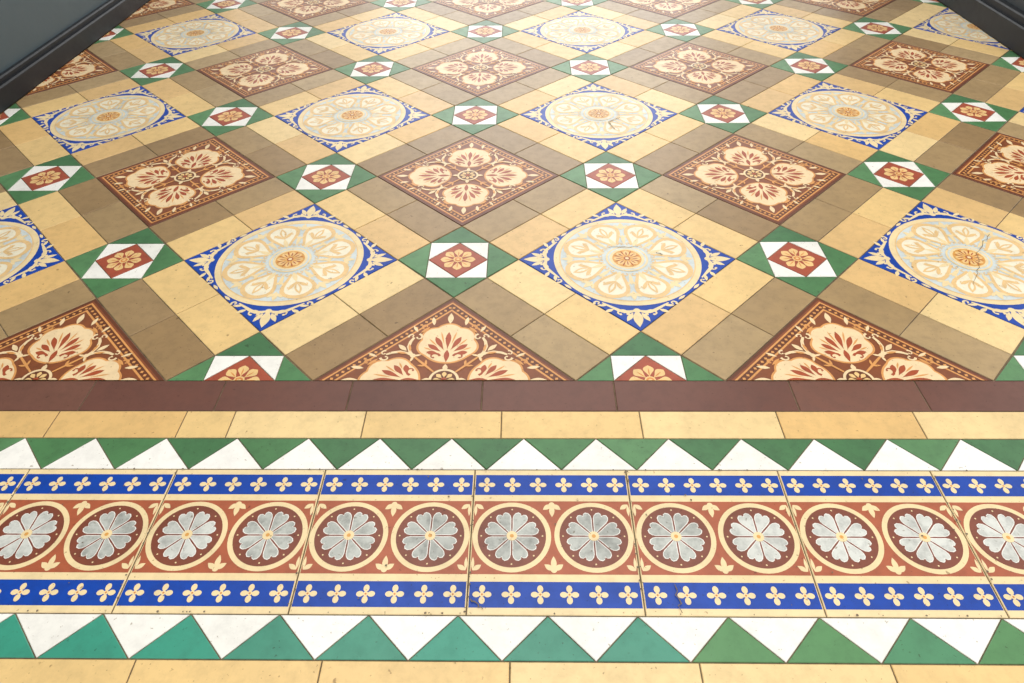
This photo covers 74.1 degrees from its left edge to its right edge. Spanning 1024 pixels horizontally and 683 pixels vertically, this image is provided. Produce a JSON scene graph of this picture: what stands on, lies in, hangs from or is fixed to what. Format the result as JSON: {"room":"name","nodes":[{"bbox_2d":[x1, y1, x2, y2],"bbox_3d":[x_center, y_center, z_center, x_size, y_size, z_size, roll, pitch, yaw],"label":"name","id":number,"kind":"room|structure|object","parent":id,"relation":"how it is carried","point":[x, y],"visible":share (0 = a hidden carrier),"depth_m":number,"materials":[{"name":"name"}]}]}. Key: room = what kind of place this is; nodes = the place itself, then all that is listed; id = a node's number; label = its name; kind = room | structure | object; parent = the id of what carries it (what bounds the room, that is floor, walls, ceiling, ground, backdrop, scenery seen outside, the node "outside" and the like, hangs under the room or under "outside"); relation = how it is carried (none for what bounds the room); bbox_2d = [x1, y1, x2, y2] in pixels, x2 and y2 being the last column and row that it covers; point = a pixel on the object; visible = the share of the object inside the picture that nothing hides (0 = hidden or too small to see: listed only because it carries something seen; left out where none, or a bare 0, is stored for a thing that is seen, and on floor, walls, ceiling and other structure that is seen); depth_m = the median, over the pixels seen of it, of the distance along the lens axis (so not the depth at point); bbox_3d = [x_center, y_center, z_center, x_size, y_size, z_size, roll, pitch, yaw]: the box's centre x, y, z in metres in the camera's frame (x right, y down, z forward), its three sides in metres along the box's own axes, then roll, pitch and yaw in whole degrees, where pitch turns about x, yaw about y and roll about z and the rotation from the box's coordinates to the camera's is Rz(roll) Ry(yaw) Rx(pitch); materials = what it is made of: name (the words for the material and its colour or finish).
{"room":"entrance hall","nodes":[
{"label":"entrance hall","id":0,"kind":"room"},
{"bbox_2d":[0,0,107,72],"bbox_3d":[-1.112,-1.170,0.539,0.147,2.142,2.785,0,43,1],"label":"wall","id":1,"kind":"structure","parent":0,"point":[25,25],"depth_m":1.45,"materials":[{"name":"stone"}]},
{"bbox_2d":[0,0,148,112],"bbox_3d":[-1.017,-0.400,1.244,0.019,0.048,2.785,0,43,1],"label":"baseboard","id":2,"kind":"structure","parent":1,"relation":"attached to","point":[31,70],"depth_m":1.51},
{"bbox_2d":[0,0,1023,682],"bbox_3d":[0.151,-0.372,1.253,2.792,0.030,2.785,0,43,1],"label":"floor","id":3,"kind":"structure","parent":0,"point":[177,320],"depth_m":1.06,"materials":[{"name":"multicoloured tile"}]},
{"bbox_2d":[0,104,30,126],"bbox_3d":[-0.973,-0.436,1.323,0.068,0.003,0.134,0,43,1],"label":"tile","id":4,"kind":"object","parent":3,"relation":"on","point":[14,113],"visible":1,"depth_m":1.33,"materials":[{"name":"green tile"}]},
{"bbox_2d":[0,155,93,204],"bbox_3d":[-0.788,-0.275,1.145,0.119,0.003,0.119,-34,52,-31],"label":"tile","id":5,"kind":"object","parent":3,"relation":"on","point":[43,179],"visible":1,"depth_m":1.14,"materials":[{"name":"green tile"}]},
{"bbox_2d":[94,25,132,43],"bbox_3d":[-0.967,-0.758,1.674,0.068,0.003,0.134,0,43,1],"label":"tile","id":6,"kind":"object","parent":3,"relation":"on","point":[117,32],"visible":1,"depth_m":1.67,"materials":[{"name":"tile"}]},
{"bbox_2d":[66,228,182,297],"bbox_3d":[-0.552,-0.115,0.966,0.119,0.003,0.119,-34,52,-31],"label":"tile","id":7,"kind":"object","parent":3,"relation":"on","point":[124,260],"visible":1,"depth_m":0.96,"materials":[{"name":"tile"}]},
{"bbox_2d":[26,0,255,153],"bbox_3d":[-0.858,-0.693,1.601,0.651,0.004,0.868,-34,52,-31],"label":"tiles","id":8,"kind":"object","parent":3,"relation":"on","point":[82,126],"depth_m":1.39,"materials":[{"name":"multicoloured tile"}]},
{"bbox_2d":[120,56,194,85],"bbox_3d":[-0.782,-0.597,1.496,0.119,0.003,0.119,-34,52,-31],"label":"tile","id":9,"kind":"object","parent":3,"relation":"on","point":[158,70],"visible":1,"depth_m":1.49,"materials":[{"name":"tile"}]},
{"bbox_2d":[97,137,274,226],"bbox_3d":[-0.550,-0.276,1.141,0.214,0.004,0.214,-34,52,-31],"label":"tile","id":10,"kind":"object","parent":3,"relation":"on","point":[159,189],"depth_m":1.13,"materials":[{"name":"brown tile"}]},
{"bbox_2d":[196,0,256,13],"bbox_3d":[-0.777,-0.919,1.846,0.119,0.003,0.119,-34,52,-31],"label":"tile","id":11,"kind":"object","parent":3,"relation":"on","point":[216,6],"visible":1,"depth_m":1.84,"materials":[{"name":"tile"}]},
{"bbox_2d":[187,99,272,135],"bbox_3d":[-0.547,-0.436,1.317,0.119,0.003,0.119,-34,52,-31],"label":"tile","id":12,"kind":"object","parent":3,"relation":"on","point":[228,115],"visible":1,"depth_m":1.31,"materials":[{"name":"green tile"}]},
{"bbox_2d":[167,332,310,380],"bbox_3d":[-0.316,0.018,0.818,0.168,0.003,0.084,0,43,1],"label":"tile","id":13,"kind":"object","parent":3,"relation":"on","point":[257,346],"visible":1,"depth_m":0.80,"materials":[{"name":"green tile"}]},
{"bbox_2d":[196,45,332,97],"bbox_3d":[-0.544,-0.598,1.492,0.214,0.004,0.214,-34,52,-31],"label":"tile","id":14,"kind":"object","parent":3,"relation":"on","point":[252,74],"depth_m":1.48,"materials":[{"name":"brown tile"}]},
{"bbox_2d":[258,22,325,44],"bbox_3d":[-0.542,-0.758,1.667,0.119,0.003,0.119,-34,52,-31],"label":"tile","id":15,"kind":"object","parent":3,"relation":"on","point":[297,31],"visible":1,"depth_m":1.66,"materials":[{"name":"green tile"}]},
{"bbox_2d":[258,0,368,20],"bbox_3d":[-0.539,-0.920,1.842,0.214,0.004,0.214,-34,52,-31],"label":"tile","id":16,"kind":"object","parent":3,"relation":"on","point":[300,10],"depth_m":1.82,"materials":[{"name":"multicoloured tile"}]},
{"bbox_2d":[277,153,375,202],"bbox_3d":[-0.312,-0.276,1.138,0.119,0.003,0.119,-34,52,-31],"label":"tile","id":17,"kind":"object","parent":3,"relation":"on","point":[321,173],"visible":1,"depth_m":1.13,"materials":[{"name":"green tile"}]},
{"bbox_2d":[275,85,429,152],"bbox_3d":[-0.309,-0.437,1.313,0.223,0.004,0.223,-34,52,-31],"label":"tile","id":18,"kind":"object","parent":3,"relation":"on","point":[347,119],"depth_m":1.30,"materials":[{"name":"tile"}]},
{"bbox_2d":[334,55,409,83],"bbox_3d":[-0.306,-0.598,1.488,0.119,0.003,0.119,-34,52,-31],"label":"tile","id":19,"kind":"object","parent":3,"relation":"on","point":[366,71],"visible":1,"depth_m":1.49,"materials":[{"name":"tile"}]},
{"bbox_2d":[327,12,449,54],"bbox_3d":[-0.304,-0.759,1.663,0.223,0.004,0.223,-34,52,-31],"label":"tile","id":20,"kind":"object","parent":3,"relation":"on","point":[390,32],"depth_m":1.66,"materials":[{"name":"tile"}]},
{"bbox_2d":[370,0,430,11],"bbox_3d":[-0.301,-0.919,1.839,0.119,0.003,0.119,-34,52,-31],"label":"tile","id":21,"kind":"object","parent":3,"relation":"on","point":[394,5],"visible":1,"depth_m":1.83,"materials":[{"name":"tile"}]},
{"bbox_2d":[399,227,516,296],"bbox_3d":[-0.076,-0.115,0.959,0.119,0.003,0.119,-34,52,-31],"label":"tile","id":22,"kind":"object","parent":3,"relation":"on","point":[457,260],"visible":1,"depth_m":0.95,"materials":[{"name":"tile"}]},
{"bbox_2d":[378,135,557,225],"bbox_3d":[-0.074,-0.276,1.134,0.214,0.004,0.214,-34,52,-31],"label":"tile","id":23,"kind":"object","parent":3,"relation":"on","point":[464,180],"depth_m":1.12,"materials":[{"name":"brown tile"}]},
{"bbox_2d":[432,97,517,134],"bbox_3d":[-0.071,-0.437,1.309,0.119,0.003,0.119,-34,52,-31],"label":"tile","id":24,"kind":"object","parent":3,"relation":"on","point":[473,116],"visible":1,"depth_m":1.31,"materials":[{"name":"green tile"}]},
{"bbox_2d":[412,44,549,96],"bbox_3d":[-0.069,-0.598,1.484,0.214,0.004,0.214,-34,52,-31],"label":"tile","id":25,"kind":"object","parent":3,"relation":"on","point":[479,70],"depth_m":1.48,"materials":[{"name":"brown tile"}]},
{"bbox_2d":[451,20,518,43],"bbox_3d":[-0.066,-0.759,1.660,0.119,0.003,0.119,-34,52,-31],"label":"tile","id":26,"kind":"object","parent":3,"relation":"on","point":[485,31],"visible":1,"depth_m":1.66,"materials":[{"name":"tile"}]},
{"bbox_2d":[434,0,543,19],"bbox_3d":[-0.063,-0.920,1.835,0.214,0.004,0.214,-34,52,-31],"label":"tile","id":27,"kind":"object","parent":3,"relation":"on","point":[484,9],"depth_m":1.80,"materials":[{"name":"tile"}]},
{"bbox_2d":[0,614,1023,664],"bbox_3d":[0.259,0.247,0.559,2.554,0.003,0.037,0,43,1],"label":"trim","id":28,"kind":"structure","parent":3,"relation":"on","point":[688,636],"depth_m":0.56,"materials":[{"name":"tile"}]},
{"bbox_2d":[0,438,1023,470],"bbox_3d":[0.261,0.117,0.700,2.554,0.003,0.040,0,43,1],"label":"trim","id":29,"kind":"structure","parent":3,"relation":"on","point":[891,457],"depth_m":0.70,"materials":[{"name":"tile"}]},
{"bbox_2d":[0,381,1023,411],"bbox_3d":[0.262,0.062,0.761,2.553,0.003,0.045,0,43,1],"label":"trim","id":30,"kind":"structure","parent":3,"relation":"on","point":[973,396],"depth_m":0.76,"materials":[{"name":"brown tile"}]},
{"bbox_2d":[0,411,1023,438],"bbox_3d":[0.262,0.090,0.730,2.553,0.003,0.037,0,43,1],"label":"trim","id":31,"kind":"structure","parent":3,"relation":"on","point":[13,424],"depth_m":0.73,"materials":[{"name":"beige tile"}]},
{"bbox_2d":[0,659,1023,682],"bbox_3d":[0.252,0.285,0.517,2.541,0.003,0.075,0,43,1],"label":"trim","id":32,"kind":"structure","parent":3,"relation":"on","point":[11,670],"depth_m":0.54,"materials":[{"name":"beige tile"}]},
{"bbox_2d":[0,468,1023,617],"bbox_3d":[-0.038,0.182,0.633,1.220,0.005,0.152,0,43,1],"label":"tile border","id":33,"kind":"object","parent":3,"relation":"on","point":[877,544],"depth_m":0.63,"materials":[{"name":"tile"}]},
{"bbox_2d":[0,202,1023,380],"bbox_3d":[-0.076,-0.116,0.958,1.233,0.005,1.233,-34,52,-31],"label":"tiles","id":34,"kind":"object","parent":3,"relation":"on","point":[630,265],"depth_m":0.90,"materials":[{"name":"multicoloured tile"}]},
{"bbox_2d":[547,0,607,10],"bbox_3d":[0.175,-0.920,1.832,0.119,0.003,0.119,-34,52,-31],"label":"tile","id":35,"kind":"object","parent":3,"relation":"on","point":[578,5],"visible":1,"depth_m":1.81,"materials":[{"name":"multicoloured tile"}]},
{"bbox_2d":[521,11,643,52],"bbox_3d":[0.172,-0.759,1.656,0.223,0.004,0.223,-34,52,-31],"label":"tile","id":36,"kind":"object","parent":3,"relation":"on","point":[581,31],"depth_m":1.65,"materials":[{"name":"multicoloured tile"}]},
{"bbox_2d":[551,54,627,82],"bbox_3d":[0.170,-0.598,1.481,0.119,0.003,0.119,-34,52,-31],"label":"tile","id":37,"kind":"object","parent":3,"relation":"on","point":[587,67],"visible":1,"depth_m":1.48,"materials":[{"name":"tile"}]},
{"bbox_2d":[520,83,676,150],"bbox_3d":[0.167,-0.438,1.305,0.223,0.005,0.223,-34,52,-31],"label":"tile","id":38,"kind":"object","parent":3,"relation":"on","point":[603,118],"depth_m":1.30,"materials":[{"name":"multicoloured tile"}]},
{"bbox_2d":[560,152,660,201],"bbox_3d":[0.164,-0.276,1.130,0.119,0.003,0.119,-34,52,-31],"label":"tile","id":39,"kind":"object","parent":3,"relation":"on","point":[603,180],"visible":1,"depth_m":1.13,"materials":[{"name":"green tile"}]},
{"bbox_2d":[577,332,722,380],"bbox_3d":[0.160,0.017,0.811,0.168,0.003,0.084,0,43,1],"label":"tile","id":40,"kind":"object","parent":3,"relation":"on","point":[641,345],"visible":1,"depth_m":0.80,"materials":[{"name":"green tile"}]},
{"bbox_2d":[609,0,719,17],"bbox_3d":[0.413,-0.920,1.827,0.214,0.004,0.214,-34,52,-31],"label":"tile","id":41,"kind":"object","parent":3,"relation":"on","point":[670,8],"depth_m":1.79,"materials":[{"name":"tile"}]},
{"bbox_2d":[647,18,714,41],"bbox_3d":[0.410,-0.759,1.653,0.119,0.003,0.119,-34,52,-31],"label":"tile","id":42,"kind":"object","parent":3,"relation":"on","point":[681,30],"visible":1,"depth_m":1.65,"materials":[{"name":"tile"}]},
{"bbox_2d":[630,42,768,94],"bbox_3d":[0.407,-0.599,1.477,0.214,0.004,0.214,-34,52,-31],"label":"tile","id":43,"kind":"object","parent":3,"relation":"on","point":[700,68],"depth_m":1.47,"materials":[{"name":"brown tile"}]},
{"bbox_2d":[679,96,766,132],"bbox_3d":[0.405,-0.437,1.302,0.119,0.003,0.119,-34,52,-31],"label":"tile","id":44,"kind":"object","parent":3,"relation":"on","point":[726,115],"visible":1,"depth_m":1.30,"materials":[{"name":"green tile"}]},
{"bbox_2d":[726,0,781,8],"bbox_3d":[0.651,-0.920,1.824,0.119,0.003,0.119,-34,52,-31],"label":"tile","id":45,"kind":"object","parent":3,"relation":"on","point":[761,4],"visible":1,"depth_m":1.80,"materials":[{"name":"tile"}]},
{"bbox_2d":[663,134,845,224],"bbox_3d":[0.402,-0.277,1.126,0.214,0.004,0.214,-34,52,-31],"label":"tile","id":46,"kind":"object","parent":3,"relation":"on","point":[771,184],"depth_m":1.12,"materials":[{"name":"brown tile"}]},
{"bbox_2d":[716,9,840,51],"bbox_3d":[0.648,-0.760,1.649,0.223,0.004,0.223,-34,52,-31],"label":"tile","id":47,"kind":"object","parent":3,"relation":"on","point":[789,32],"depth_m":1.64,"materials":[{"name":"multicoloured tile"}]},
{"bbox_2d":[737,226,856,296],"bbox_3d":[0.400,-0.115,0.951,0.119,0.003,0.119,-34,52,-31],"label":"tile","id":48,"kind":"object","parent":3,"relation":"on","point":[791,264],"visible":1,"depth_m":0.95,"materials":[{"name":"green tile"}]},
{"bbox_2d":[771,52,847,80],"bbox_3d":[0.645,-0.598,1.474,0.119,0.003,0.119,-34,52,-31],"label":"tile","id":49,"kind":"object","parent":3,"relation":"on","point":[805,65],"visible":1,"depth_m":1.47,"materials":[{"name":"green tile"}]},
{"bbox_2d":[769,82,927,149],"bbox_3d":[0.643,-0.438,1.298,0.223,0.004,0.223,-34,52,-31],"label":"tile","id":50,"kind":"object","parent":3,"relation":"on","point":[855,116],"depth_m":1.29,"materials":[{"name":"multicoloured tile"}]},
{"bbox_2d":[842,17,911,39],"bbox_3d":[0.886,-0.759,1.645,0.119,0.003,0.119,-34,52,-31],"label":"tile","id":51,"kind":"object","parent":3,"relation":"on","point":[873,27],"visible":1,"depth_m":1.64,"materials":[{"name":"tile"}]},
{"bbox_2d":[847,150,949,200],"bbox_3d":[0.640,-0.277,1.123,0.119,0.003,0.119,-34,52,-31],"label":"tile","id":52,"kind":"object","parent":3,"relation":"on","point":[898,175],"visible":1,"depth_m":1.12,"materials":[{"name":"green tile"}]},
{"bbox_2d":[913,0,945,6],"bbox_3d":[1.085,-0.921,1.817,0.084,0.003,0.168,0,43,1],"label":"tile","id":53,"kind":"object","parent":3,"relation":"on","point":[933,2],"visible":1,"depth_m":1.79,"materials":[{"name":"tile"}]},
{"bbox_2d":[929,94,1017,131],"bbox_3d":[0.881,-0.438,1.294,0.119,0.003,0.119,-34,52,-31],"label":"tile","id":54,"kind":"object","parent":3,"relation":"on","point":[970,111],"visible":1,"depth_m":1.29,"materials":[{"name":"green tile"}]},
{"bbox_2d":[952,132,1023,197],"bbox_3d":[0.878,-0.277,1.119,0.214,0.004,0.214,-34,52,-31],"label":"tile","id":55,"kind":"object","parent":3,"relation":"on","point":[998,164],"depth_m":1.14,"materials":[{"name":"brown tile"}]},
{"bbox_2d":[991,50,1023,71],"bbox_3d":[1.079,-0.599,1.467,0.084,0.003,0.168,0,43,1],"label":"tile","id":56,"kind":"object","parent":3,"relation":"on","point":[1006,61],"visible":1,"depth_m":1.47,"materials":[{"name":"green tile"}]},
{"bbox_2d":[995,340,1023,380],"bbox_3d":[0.635,0.017,0.803,0.168,0.003,0.084,0,43,1],"label":"tile","id":57,"kind":"object","parent":3,"relation":"on","point":[1012,371],"visible":1,"depth_m":0.79,"materials":[{"name":"green tile"}]},
{"bbox_2d":[1005,0,1023,10],"bbox_3d":[1.319,-1.809,1.147,0.355,2.076,0.971,0,43,1],"label":"wall","id":58,"kind":"structure","parent":0,"point":[1019,4],"depth_m":1.54,"materials":[{"name":"stone"}]},
{"bbox_2d":[938,0,1023,57],"bbox_3d":[1.317,-0.995,1.843,0.381,0.064,1.047,0,43,1],"label":"baseboard","id":59,"kind":"structure","parent":58,"relation":"attached to","point":[1003,21],"depth_m":1.57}
]}

